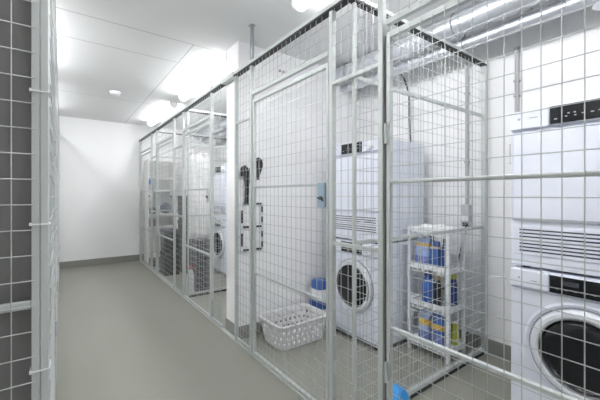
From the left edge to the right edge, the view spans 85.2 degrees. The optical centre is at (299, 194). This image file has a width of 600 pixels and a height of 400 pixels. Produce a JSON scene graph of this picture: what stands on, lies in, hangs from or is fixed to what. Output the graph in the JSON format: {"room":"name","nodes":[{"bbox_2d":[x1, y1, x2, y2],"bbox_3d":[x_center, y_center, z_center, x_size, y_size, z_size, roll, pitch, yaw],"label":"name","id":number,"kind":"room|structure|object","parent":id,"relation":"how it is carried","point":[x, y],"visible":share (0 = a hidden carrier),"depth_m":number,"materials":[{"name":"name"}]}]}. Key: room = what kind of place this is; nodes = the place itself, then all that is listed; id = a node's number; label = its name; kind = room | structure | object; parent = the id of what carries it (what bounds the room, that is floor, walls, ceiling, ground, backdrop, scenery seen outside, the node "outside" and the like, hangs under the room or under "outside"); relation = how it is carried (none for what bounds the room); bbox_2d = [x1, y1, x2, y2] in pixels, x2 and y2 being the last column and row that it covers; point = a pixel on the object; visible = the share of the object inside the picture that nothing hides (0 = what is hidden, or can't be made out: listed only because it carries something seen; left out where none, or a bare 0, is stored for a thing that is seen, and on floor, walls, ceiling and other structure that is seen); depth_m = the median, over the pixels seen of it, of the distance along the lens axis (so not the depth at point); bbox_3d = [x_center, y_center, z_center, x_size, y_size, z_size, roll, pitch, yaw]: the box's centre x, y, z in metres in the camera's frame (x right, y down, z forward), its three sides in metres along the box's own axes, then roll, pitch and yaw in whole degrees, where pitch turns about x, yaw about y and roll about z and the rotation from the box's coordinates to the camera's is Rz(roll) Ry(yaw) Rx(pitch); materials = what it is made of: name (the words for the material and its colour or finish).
{"room":"shared laundry room","nodes":[
{"label":"shared laundry room","id":0,"kind":"room"},
{"bbox_2d":[59,116,215,261],"bbox_3d":[-3.553,-0.043,5.888,4.220,2.570,0.100,0,0,-36],"label":"wall","id":1,"kind":"structure","parent":0,"point":[99,160],"depth_m":5.85,"materials":[{"name":"white paint"}]},
{"bbox_2d":[59,254,155,268],"bbox_3d":[-3.520,1.185,5.842,4.220,0.115,0.013,0,0,-36],"label":"baseboard","id":2,"kind":"structure","parent":1,"relation":"attached to","point":[109,260],"depth_m":5.79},
{"bbox_2d":[55,259,510,399],"bbox_3d":[-0.748,1.292,2.055,4.420,0.100,9.600,0,0,-36],"label":"floor","id":3,"kind":"structure","parent":0,"point":[123,333],"depth_m":2.52,"materials":[{"name":"grey concrete"}]},
{"bbox_2d":[0,0,48,399],"bbox_3d":[-1.290,0.117,0.478,1.462,2.250,0.057,0,0,-36],"label":"fence","id":4,"kind":"object","parent":3,"relation":"on","point":[38,304],"visible":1,"depth_m":0.88,"materials":[{"name":"metal"}]},
{"bbox_2d":[0,0,30,399],"bbox_3d":[-1.302,0.127,0.500,1.413,2.190,0.043,0,0,-36],"label":"sheet","id":5,"kind":"object","parent":4,"relation":"hanging from","point":[21,9],"visible":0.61,"depth_m":0.89,"materials":[{"name":"grey metal"}]},
{"bbox_2d":[29,359,50,374],"bbox_3d":[-0.716,0.472,0.900,0.046,0.008,0.063,0,0,-36],"label":"metal bracket","id":6,"kind":"object","parent":4,"relation":"attached to","point":[30,371],"visible":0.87,"depth_m":0.88,"materials":[{"name":"white metal"}]},
{"bbox_2d":[29,88,50,98],"bbox_3d":[-0.716,-0.280,0.900,0.046,0.008,0.063,0,0,-36],"label":"cable tie","id":7,"kind":"object","parent":4,"relation":"attached to","point":[30,89],"visible":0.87,"depth_m":0.88,"materials":[{"name":"white"}]},
{"bbox_2d":[29,222,50,225],"bbox_3d":[-0.716,0.078,0.900,0.046,0.008,0.063,0,0,-36],"label":"cable tie","id":8,"kind":"object","parent":4,"relation":"attached to","point":[49,223],"visible":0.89,"depth_m":0.88,"materials":[{"name":"white plastic"}]},
{"bbox_2d":[49,0,52,399],"bbox_3d":[-0.849,0.117,1.089,0.034,2.250,0.360,0,0,-36],"label":"mesh fence","id":9,"kind":"object","parent":3,"relation":"on","point":[50,1],"visible":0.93,"depth_m":1.08,"materials":[{"name":"metal"}]},
{"bbox_2d":[52,37,56,399],"bbox_3d":[-1.218,0.245,1.598,0.039,1.966,0.886,0,0,-36],"label":"door","id":10,"kind":"structure","parent":3,"relation":"on","point":[54,145],"depth_m":1.69,"materials":[{"name":"metal"}]},
{"bbox_2d":[53,34,56,398],"bbox_3d":[-1.581,0.117,2.089,0.034,2.250,0.320,0,0,-36],"label":"mesh fence","id":11,"kind":"object","parent":3,"relation":"on","point":[55,66],"visible":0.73,"depth_m":1.98,"materials":[{"name":"metal"}]},
{"bbox_2d":[56,97,57,328],"bbox_3d":[-2.267,0.117,3.025,0.034,2.250,0.400,0,0,-36],"label":"mesh fence","id":12,"kind":"object","parent":3,"relation":"on","point":[56,97],"visible":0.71,"depth_m":2.97,"materials":[{"name":"metal"}]},
{"bbox_2d":[52,4,59,134],"bbox_3d":[-2.385,-1.026,3.180,0.041,0.035,5.630,0,0,-36],"label":"rail","id":13,"kind":"object","parent":12,"relation":"on","point":[55,4],"visible":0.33,"depth_m":2.17,"materials":[{"name":"metal"}]},
{"bbox_2d":[52,0,55,65],"bbox_3d":[-1.220,-0.890,1.595,0.034,0.234,0.884,0,0,-36],"label":"fence","id":14,"kind":"object","parent":13,"relation":"attached to","point":[53,1],"visible":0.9,"depth_m":1.65,"materials":[{"name":"metal"}]},
{"bbox_2d":[56,57,57,103],"bbox_3d":[-1.911,-0.890,2.540,0.034,0.234,0.784,0,0,-36],"label":"fence","id":15,"kind":"object","parent":13,"relation":"attached to","point":[56,57],"visible":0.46,"depth_m":2.69,"materials":[{"name":"metal"}]},
{"bbox_2d":[56,108,58,344],"bbox_3d":[-1.909,0.245,2.542,0.039,1.966,0.786,0,0,-36],"label":"door","id":16,"kind":"structure","parent":3,"relation":"on","point":[57,159],"depth_m":2.80,"materials":[{"name":"metal"}]},
{"bbox_2d":[58,128,58,294],"bbox_3d":[-3.034,0.117,4.074,0.034,2.250,0.400,0,0,-36],"label":"mesh fence","id":17,"kind":"object","parent":3,"relation":"on","point":[58,128],"visible":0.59,"depth_m":3.98,"materials":[{"name":"metal"}]},
{"bbox_2d":[144,159,172,263],"bbox_3d":[-2.662,0.297,6.194,0.490,1.890,0.380,0,0,-36],"label":"shelving unit","id":18,"kind":"object","parent":3,"relation":"on","point":[148,161],"visible":0.44,"depth_m":6.14,"materials":[{"name":"white metal"}]},
{"bbox_2d":[161,203,170,212],"bbox_3d":[-2.548,0.249,6.190,0.200,0.200,0.198,0,0,-36],"label":"round container","id":19,"kind":"object","parent":18,"relation":"on","point":[165,206],"visible":0.84,"depth_m":6.12,"materials":[{"name":"grey plastic"}]},
{"bbox_2d":[161,251,178,275],"bbox_3d":[-2.058,1.065,5.161,0.250,0.353,0.320,0,0,-36],"label":"crate","id":20,"kind":"object","parent":3,"relation":"on","point":[164,261],"visible":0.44,"depth_m":5.03,"materials":[{"name":"black plastic"}]},
{"bbox_2d":[161,228,178,252],"bbox_3d":[-2.058,0.715,5.161,0.250,0.343,0.320,0,0,-36],"label":"crate","id":21,"kind":"object","parent":20,"relation":"on","point":[164,242],"visible":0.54,"depth_m":5.03,"materials":[{"name":"black plastic"}]},
{"bbox_2d":[181,246,189,272],"bbox_3d":[-1.808,1.032,5.344,0.325,0.418,0.320,0,0,-36],"label":"crate","id":22,"kind":"object","parent":3,"relation":"on","point":[181,246],"visible":0.04,"depth_m":5.19,"materials":[{"name":"black plastic"}]},
{"bbox_2d":[178,220,189,246],"bbox_3d":[-1.808,0.617,5.344,0.325,0.408,0.320,0,0,-36],"label":"crate","id":23,"kind":"object","parent":22,"relation":"on","point":[178,220],"visible":0.16,"depth_m":5.19,"materials":[{"name":"black plastic"}]},
{"bbox_2d":[178,196,186,220],"bbox_3d":[-1.808,0.212,5.344,0.325,0.398,0.320,0,0,-36],"label":"crate","id":24,"kind":"object","parent":23,"relation":"on","point":[178,196],"visible":0.13,"depth_m":5.19,"materials":[{"name":"black plastic"}]},
{"bbox_2d":[189,265,192,292],"bbox_3d":[-1.376,1.062,4.098,0.090,0.360,0.090,0,0,-36],"label":"detergent bottle","id":25,"kind":"object","parent":3,"relation":"on","point":[189,265],"visible":0.47,"depth_m":4.07,"materials":[{"name":"white plastic"}]},
{"bbox_2d":[158,130,226,228],"bbox_3d":[-1.724,0.099,5.678,1.464,2.286,0.037,0,0,-36],"label":"fence","id":26,"kind":"object","parent":3,"relation":"on","point":[159,131],"visible":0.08,"depth_m":5.51,"materials":[{"name":"metal"}]},
{"bbox_2d":[191,238,209,290],"bbox_3d":[-1.288,0.912,4.278,0.219,0.660,0.309,0,0,-36],"label":"storage box","id":27,"kind":"object","parent":3,"relation":"on","point":[204,258],"visible":0.45,"depth_m":4.16,"materials":[{"name":"grey plastic"}]},
{"bbox_2d":[187,109,226,297],"bbox_3d":[-0.770,0.099,4.375,1.464,2.286,0.037,0,0,-36],"label":"fence","id":28,"kind":"object","parent":3,"relation":"on","point":[223,288],"visible":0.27,"depth_m":4.02,"materials":[{"name":"metal"}]},
{"bbox_2d":[189,152,209,238],"bbox_3d":[-1.240,0.006,4.107,0.310,1.072,0.031,0,0,-36],"label":"sheet","id":29,"kind":"object","parent":28,"relation":"hanging from","point":[204,160],"visible":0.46,"depth_m":4.09,"materials":[{"name":"white fabric"}]},
{"bbox_2d":[214,219,226,275],"bbox_3d":[-1.063,0.818,5.330,0.640,0.848,0.600,0,0,-36],"label":"washing machine","id":30,"kind":"object","parent":3,"relation":"on","point":[216,234],"visible":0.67,"depth_m":5.07,"materials":[{"name":"white metal"}]},
{"bbox_2d":[214,165,226,220],"bbox_3d":[-1.061,-0.029,5.332,0.635,0.846,0.600,0,0,-36],"label":"dryer","id":31,"kind":"object","parent":30,"relation":"on","point":[217,169],"visible":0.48,"depth_m":5.11,"materials":[{"name":"white metal"}]},
{"bbox_2d":[214,205,225,215],"bbox_3d":[-1.290,0.242,5.164,0.005,0.150,0.560,0,0,-36],"label":"vent grille","id":32,"kind":"object","parent":31,"relation":"attached to","point":[216,207],"depth_m":5.13,"materials":[{"name":"grey plastic"}]},
{"bbox_2d":[139,260,307,399],"bbox_3d":[-0.915,1.238,3.287,0.030,0.009,7.185,0,0,-36],"label":"rail","id":33,"kind":"object","parent":3,"relation":"on","point":[223,329],"visible":0.67,"depth_m":2.73,"materials":[{"name":"metal"}]},
{"bbox_2d":[139,141,141,259],"bbox_3d":[-2.996,0.112,6.135,0.040,2.240,0.040,0,0,-36],"label":"fence post","id":34,"kind":"object","parent":33,"relation":"on","point":[140,142],"visible":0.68,"depth_m":6.13,"materials":[{"name":"metal"}]},
{"bbox_2d":[139,151,150,268],"bbox_3d":[-2.724,0.245,5.742,0.054,1.966,0.909,0,0,-36],"label":"door","id":35,"kind":"structure","parent":33,"relation":"on","point":[143,155],"depth_m":5.87,"materials":[{"name":"metal"}]},
{"bbox_2d":[151,130,157,273],"bbox_3d":[-2.335,0.112,5.221,0.033,2.240,0.385,0,0,-36],"label":"mesh fence","id":36,"kind":"object","parent":33,"relation":"on","point":[152,140],"visible":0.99,"depth_m":5.19,"materials":[{"name":"metal"}]},
{"bbox_2d":[156,140,172,286],"bbox_3d":[-1.948,0.245,4.681,0.054,1.966,0.939,0,0,-36],"label":"door","id":37,"kind":"structure","parent":33,"relation":"on","point":[158,175],"depth_m":4.91,"materials":[{"name":"metal"}]},
{"bbox_2d":[173,112,184,296],"bbox_3d":[-1.535,0.112,4.128,0.033,2.240,0.435,0,0,-36],"label":"mesh fence","id":38,"kind":"object","parent":33,"relation":"on","point":[174,119],"visible":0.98,"depth_m":4.07,"materials":[{"name":"metal"}]},
{"bbox_2d":[182,121,209,317],"bbox_3d":[-1.150,0.245,3.591,0.054,1.966,0.879,0,0,-36],"label":"door","id":39,"kind":"structure","parent":33,"relation":"on","point":[207,196],"depth_m":3.65,"materials":[{"name":"metal"}]},
{"bbox_2d":[210,86,222,326],"bbox_3d":[-0.797,0.112,3.119,0.033,2.240,0.294,0,0,-36],"label":"mesh fence","id":40,"kind":"object","parent":33,"relation":"on","point":[212,132],"visible":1,"depth_m":3.21,"materials":[{"name":"metal"}]},
{"bbox_2d":[234,65,253,353],"bbox_3d":[-0.458,0.112,2.656,0.033,2.240,0.304,0,0,-36],"label":"mesh fence","id":41,"kind":"object","parent":33,"relation":"on","point":[237,121],"visible":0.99,"depth_m":2.70,"materials":[{"name":"metal"}]},
{"bbox_2d":[251,62,328,399],"bbox_3d":[-0.105,0.245,2.164,0.054,1.966,0.902,0,0,-36],"label":"door","id":42,"kind":"structure","parent":33,"relation":"on","point":[323,188],"depth_m":2.09,"materials":[{"name":"metal"}]},
{"bbox_2d":[329,0,385,399],"bbox_3d":[0.278,0.112,1.651,0.033,2.240,0.373,0,0,-36],"label":"mesh fence","id":43,"kind":"object","parent":33,"relation":"on","point":[380,65],"visible":1,"depth_m":1.60,"materials":[{"name":"metal"}]},
{"bbox_2d":[139,0,353,141],"bbox_3d":[-0.920,-1.029,3.286,0.050,0.042,7.190,0,0,-36],"label":"rail","id":44,"kind":"object","parent":43,"relation":"on","point":[323,14],"visible":0.84,"depth_m":2.29,"materials":[{"name":"metal"}]},
{"bbox_2d":[140,135,150,153],"bbox_3d":[-2.719,-0.890,5.746,0.033,0.234,0.903,0,0,-36],"label":"fence","id":45,"kind":"object","parent":44,"relation":"attached to","point":[147,148],"visible":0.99,"depth_m":5.70,"materials":[{"name":"metal"}]},
{"bbox_2d":[156,119,172,144],"bbox_3d":[-1.942,-0.890,4.685,0.033,0.234,0.933,0,0,-36],"label":"fence","id":46,"kind":"object","parent":44,"relation":"attached to","point":[164,130],"visible":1,"depth_m":4.61,"materials":[{"name":"metal"}]},
{"bbox_2d":[183,97,209,130],"bbox_3d":[-1.145,-0.890,3.595,0.033,0.234,0.873,0,0,-36],"label":"fence","id":47,"kind":"object","parent":44,"relation":"attached to","point":[195,123],"visible":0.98,"depth_m":3.60,"materials":[{"name":"metal"}]},
{"bbox_2d":[249,24,255,59],"bbox_3d":[-0.375,-1.186,2.550,0.040,0.284,0.044,0,0,-36],"label":"strut","id":48,"kind":"object","parent":44,"relation":"on","point":[251,26],"visible":0.95,"depth_m":2.54,"materials":[{"name":"silver metal"}]},
{"bbox_2d":[251,24,328,95],"bbox_3d":[-0.102,-0.890,2.170,0.033,0.234,0.890,0,0,-36],"label":"fence","id":49,"kind":"object","parent":44,"relation":"attached to","point":[306,65],"visible":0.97,"depth_m":2.09,"materials":[{"name":"metal"}]},
{"bbox_2d":[385,0,439,25],"bbox_3d":[0.659,-0.890,1.130,0.033,0.234,0.889,0,0,-36],"label":"fence","id":50,"kind":"object","parent":44,"relation":"attached to","point":[422,4],"visible":1,"depth_m":1.39,"materials":[{"name":"metal"}]},
{"bbox_2d":[384,0,599,399],"bbox_3d":[0.652,0.245,1.129,0.054,1.966,0.901,0,0,-36],"label":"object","id":51,"kind":"structure","parent":33,"relation":"on","point":[453,4],"depth_m":1.21,"materials":[{"name":"metal"}]},
{"bbox_2d":[258,303,325,350],"bbox_3d":[-0.055,1.131,2.816,0.532,0.210,0.394,0,0,-36],"label":"laundry basket","id":52,"kind":"object","parent":3,"relation":"on","point":[306,325],"visible":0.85,"depth_m":2.75,"materials":[{"name":"white plastic"}]},
{"bbox_2d":[310,277,325,325],"bbox_3d":[0.187,1.027,3.148,0.148,0.430,0.160,0,0,-36],"label":"detergent jug","id":53,"kind":"object","parent":3,"relation":"on","point":[316,283],"visible":0.49,"depth_m":3.08,"materials":[{"name":"blue plastic"}]},
{"bbox_2d":[336,238,422,349],"bbox_3d":[0.673,0.818,2.958,0.640,0.848,0.600,0,0,-36],"label":"washing machine","id":54,"kind":"object","parent":3,"relation":"on","point":[342,254],"visible":0.58,"depth_m":2.72,"materials":[{"name":"white metal"}]},
{"bbox_2d":[336,138,422,243],"bbox_3d":[0.675,-0.029,2.959,0.635,0.846,0.600,0,0,-36],"label":"dryer","id":55,"kind":"object","parent":54,"relation":"on","point":[406,189],"visible":0.46,"depth_m":2.73,"materials":[{"name":"white metal"}]},
{"bbox_2d":[336,214,377,234],"bbox_3d":[0.446,0.242,2.791,0.005,0.150,0.560,0,0,-36],"label":"vent grille","id":56,"kind":"object","parent":55,"relation":"attached to","point":[344,228],"depth_m":2.74,"materials":[{"name":"grey"}]},
{"bbox_2d":[393,383,409,399],"bbox_3d":[0.500,1.109,1.661,0.121,0.265,0.091,0,0,-36],"label":"pack","id":57,"kind":"object","parent":3,"relation":"on","point":[404,395],"visible":0.68,"depth_m":1.64,"materials":[{"name":"blue plastic"}]},
{"bbox_2d":[350,0,486,399],"bbox_3d":[0.867,0.099,2.137,1.464,2.286,0.037,0,0,-36],"label":"fence","id":58,"kind":"object","parent":3,"relation":"on","point":[426,35],"visible":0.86,"depth_m":2.02,"materials":[{"name":"metal"}]},
{"bbox_2d":[408,224,465,364],"bbox_3d":[1.076,0.746,2.585,0.240,0.993,0.356,0,0,-36],"label":"shelf rack","id":59,"kind":"object","parent":3,"relation":"on","point":[450,309],"visible":0.57,"depth_m":2.50,"materials":[{"name":"white plastic"}]},
{"bbox_2d":[415,237,430,264],"bbox_3d":[0.992,0.451,2.616,0.081,0.215,0.126,0,0,-36],"label":"pack","id":60,"kind":"object","parent":59,"relation":"on","point":[427,242],"visible":0.61,"depth_m":2.58,"materials":[{"name":"blue plastic"}]},
{"bbox_2d":[419,309,431,339],"bbox_3d":[1.004,1.036,2.599,0.091,0.225,0.100,0,0,-36],"label":"pack","id":61,"kind":"object","parent":59,"relation":"on","point":[427,318],"visible":0.55,"depth_m":2.56,"materials":[{"name":"blue"}]},
{"bbox_2d":[422,271,434,303],"bbox_3d":[1.017,0.726,2.572,0.104,0.245,0.104,0,0,-36],"label":"detergent bottle","id":62,"kind":"object","parent":59,"relation":"on","point":[427,285],"visible":0.66,"depth_m":2.53,"materials":[{"name":"blue plastic"}]},
{"bbox_2d":[430,241,440,266],"bbox_3d":[1.054,0.458,2.531,0.074,0.200,0.075,0,0,-36],"label":"pack","id":63,"kind":"object","parent":59,"relation":"on","point":[436,252],"visible":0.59,"depth_m":2.50,"materials":[{"name":"blue plastic"}]},
{"bbox_2d":[430,313,443,345],"bbox_3d":[1.070,1.033,2.508,0.091,0.230,0.116,0,0,-36],"label":"pack","id":64,"kind":"object","parent":59,"relation":"on","point":[437,323],"visible":0.48,"depth_m":2.48,"materials":[{"name":"blue plastic"}]},
{"bbox_2d":[435,276,440,305],"bbox_3d":[1.064,0.736,2.508,0.052,0.225,0.052,0,0,-36],"label":"detergent bottle","id":65,"kind":"object","parent":59,"relation":"on","point":[437,291],"visible":0.8,"depth_m":2.49,"materials":[{"name":"black plastic"}]},
{"bbox_2d":[419,224,456,228],"bbox_3d":[1.078,0.246,2.582,0.202,0.037,0.292,0,0,-36],"label":"crumpled cloth","id":66,"kind":"object","parent":59,"relation":"on","point":[425,225],"visible":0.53,"depth_m":2.54,"materials":[{"name":"white fabric"}]},
{"bbox_2d":[442,239,443,267],"bbox_3d":[1.098,0.446,2.470,0.056,0.225,0.056,0,0,-36],"label":"detergent bottle","id":67,"kind":"object","parent":59,"relation":"on","point":[443,239],"visible":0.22,"depth_m":2.46,"materials":[{"name":"blue plastic"}]},
{"bbox_2d":[451,274,456,305],"bbox_3d":[1.181,0.731,2.518,0.084,0.235,0.084,0,0,-36],"label":"detergent bottle","id":68,"kind":"object","parent":59,"relation":"on","point":[453,276],"visible":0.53,"depth_m":2.48,"materials":[{"name":"blue plastic"}]},
{"bbox_2d":[451,323,456,344],"bbox_3d":[1.192,1.073,2.520,0.072,0.150,0.072,0,0,-36],"label":"detergent bottle","id":69,"kind":"object","parent":59,"relation":"on","point":[453,325],"visible":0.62,"depth_m":2.49,"materials":[{"name":"yellow plastic"}]},
{"bbox_2d":[510,264,599,399],"bbox_3d":[1.571,0.818,1.731,0.640,0.848,0.600,0,0,-36],"label":"washing machine","id":70,"kind":"object","parent":3,"relation":"on","point":[573,302],"visible":0.84,"depth_m":1.63,"materials":[{"name":"white metal"}]},
{"bbox_2d":[510,97,599,276],"bbox_3d":[1.573,-0.029,1.732,0.635,0.846,0.600,0,0,-36],"label":"dryer","id":71,"kind":"object","parent":70,"relation":"on","point":[573,115],"visible":0.88,"depth_m":1.63,"materials":[{"name":"white metal"}]},
{"bbox_2d":[515,226,599,263],"bbox_3d":[1.344,0.242,1.565,0.005,0.150,0.560,0,0,-36],"label":"vent grille","id":72,"kind":"object","parent":71,"relation":"attached to","point":[572,254],"depth_m":1.63,"materials":[{"name":"grey plastic"}]},
{"bbox_2d":[227,40,359,326],"bbox_3d":[0.000,-0.043,3.342,1.492,2.570,0.252,0,0,-36],"label":"wall","id":73,"kind":"structure","parent":0,"point":[238,55],"depth_m":3.04,"materials":[{"name":"white paint"}]},
{"bbox_2d":[241,165,249,202],"bbox_3d":[-0.468,-0.095,2.808,0.112,0.323,0.059,0,0,-36],"label":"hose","id":74,"kind":"object","parent":73,"relation":"hanging from","point":[247,173],"visible":0.87,"depth_m":2.80,"materials":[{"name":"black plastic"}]},
{"bbox_2d":[241,202,262,250],"bbox_3d":[-0.420,0.276,2.858,0.226,0.419,0.024,0,0,-36],"label":"drying rack","id":75,"kind":"object","parent":73,"relation":"attached to","point":[257,203],"visible":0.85,"depth_m":2.84,"materials":[{"name":"black plastic"}]},
{"bbox_2d":[256,157,262,179],"bbox_3d":[-0.364,-0.233,2.890,0.075,0.200,0.048,0,0,-36],"label":"handle","id":76,"kind":"object","parent":73,"relation":"hanging from","point":[257,159],"visible":0.7,"depth_m":2.87,"materials":[{"name":"black plastic"}]},
{"bbox_2d":[226,310,308,338],"bbox_3d":[-0.007,1.187,3.337,1.482,0.110,0.276,0,0,-36],"label":"baseboard","id":77,"kind":"structure","parent":73,"relation":"attached to","point":[229,325],"depth_m":2.90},
{"bbox_2d":[55,0,554,133],"bbox_3d":[-0.748,-1.378,2.055,4.420,0.100,9.600,0,0,-36],"label":"ceiling","id":78,"kind":"structure","parent":0,"point":[150,52],"depth_m":2.84,"materials":[{"name":"white paint"}]},
{"bbox_2d":[109,90,120,95],"bbox_3d":[-2.383,-1.306,4.204,0.132,0.045,0.132,0,0,-36],"label":"smoke detector","id":79,"kind":"object","parent":78,"relation":"attached to","point":[114,93],"visible":1,"depth_m":4.17,"materials":[{"name":"white plastic"}]},
{"bbox_2d":[148,102,176,125],"bbox_3d":[-2.252,-1.286,5.279,0.106,0.084,1.488,0,0,-36],"label":"ceiling lamp","id":80,"kind":"object","parent":78,"relation":"attached to","point":[171,106],"visible":1,"depth_m":5.06,"materials":[{"name":"white plastic"}]},
{"bbox_2d":[179,54,226,100],"bbox_3d":[-1.107,-1.286,3.713,0.106,0.084,1.508,0,0,-36],"label":"ceiling lamp","id":81,"kind":"object","parent":78,"relation":"attached to","point":[221,66],"visible":0.69,"depth_m":3.61,"materials":[{"name":"white plastic"}]},
{"bbox_2d":[197,119,226,139],"bbox_3d":[-0.961,-1.241,5.258,0.172,0.172,3.971,0,0,-36],"label":"ventilation duct","id":82,"kind":"object","parent":78,"relation":"hanging from","point":[225,120],"visible":0.11,"depth_m":5.92,"materials":[{"name":"silver metal"}]},
{"bbox_2d":[202,131,226,143],"bbox_3d":[-0.860,-1.206,5.332,0.106,0.245,3.971,0,0,-36],"label":"ventilation duct","id":83,"kind":"object","parent":78,"relation":"hanging from","point":[225,132],"visible":0.16,"depth_m":6.24,"materials":[{"name":"silver metal"}]},
{"bbox_2d":[291,0,316,12],"bbox_3d":[0.429,-1.286,1.615,0.106,0.084,1.508,0,0,-36],"label":"ceiling lamp","id":84,"kind":"object","parent":78,"relation":"attached to","point":[299,6],"visible":1,"depth_m":2.16,"materials":[{"name":"white plastic"}]},
{"bbox_2d":[336,0,547,79],"bbox_3d":[1.875,-1.241,1.384,0.172,0.172,5.119,0,0,-36],"label":"ventilation duct","id":85,"kind":"object","parent":78,"relation":"hanging from","point":[495,7],"visible":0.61,"depth_m":2.33,"materials":[{"name":"silver metal"}]},
{"bbox_2d":[340,0,599,93],"bbox_3d":[1.964,-1.185,1.449,0.134,0.285,5.119,0,0,-36],"label":"ventilation duct","id":86,"kind":"object","parent":78,"relation":"hanging from","point":[554,9],"visible":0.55,"depth_m":2.23,"materials":[{"name":"silver metal"}]},
{"bbox_2d":[400,74,410,141],"bbox_3d":[0.979,0.047,3.045,0.177,2.383,0.032,0,0,-36],"label":"cable","id":87,"kind":"object","parent":86,"relation":"hanging from","point":[402,75],"visible":0.36,"depth_m":3.08,"materials":[{"name":"black plastic"}]},
{"bbox_2d":[216,0,599,345],"bbox_3d":[0.995,-0.043,3.331,0.100,2.570,9.400,0,0,-36],"label":"wall","id":88,"kind":"structure","parent":0,"point":[573,45],"depth_m":2.55,"materials":[{"name":"white paint"}]},
{"bbox_2d":[462,204,471,222],"bbox_3d":[1.368,0.152,2.684,0.062,0.149,0.072,0,0,-36],"label":"box","id":89,"kind":"object","parent":88,"relation":"attached to","point":[465,209],"visible":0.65,"depth_m":2.66,"materials":[{"name":"grey plastic"}]},
{"bbox_2d":[442,223,468,289],"bbox_3d":[1.281,0.538,2.796,0.042,0.620,0.324,0,0,-36],"label":"power cable","id":90,"kind":"object","parent":89,"relation":"hanging from","point":[464,224],"visible":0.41,"depth_m":2.68,"materials":[{"name":"black plastic"}]},
{"bbox_2d":[464,63,469,203],"bbox_3d":[1.379,-0.505,2.692,0.034,1.165,0.038,0,0,-36],"label":"conduit pipe","id":91,"kind":"object","parent":88,"relation":"attached to","point":[467,92],"visible":0.94,"depth_m":2.68,"materials":[{"name":"grey"}]},
{"bbox_2d":[459,329,510,360],"bbox_3d":[0.954,1.187,3.292,0.013,0.110,9.386,0,0,-36],"label":"baseboard","id":92,"kind":"structure","parent":88,"relation":"attached to","point":[495,348],"depth_m":2.54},
{"bbox_2d":[513,46,520,112],"bbox_3d":[1.595,-0.733,2.397,0.034,0.710,0.038,0,0,-36],"label":"conduit pipe","id":93,"kind":"object","parent":88,"relation":"attached to","point":[517,80],"visible":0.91,"depth_m":2.39,"materials":[{"name":"grey"}]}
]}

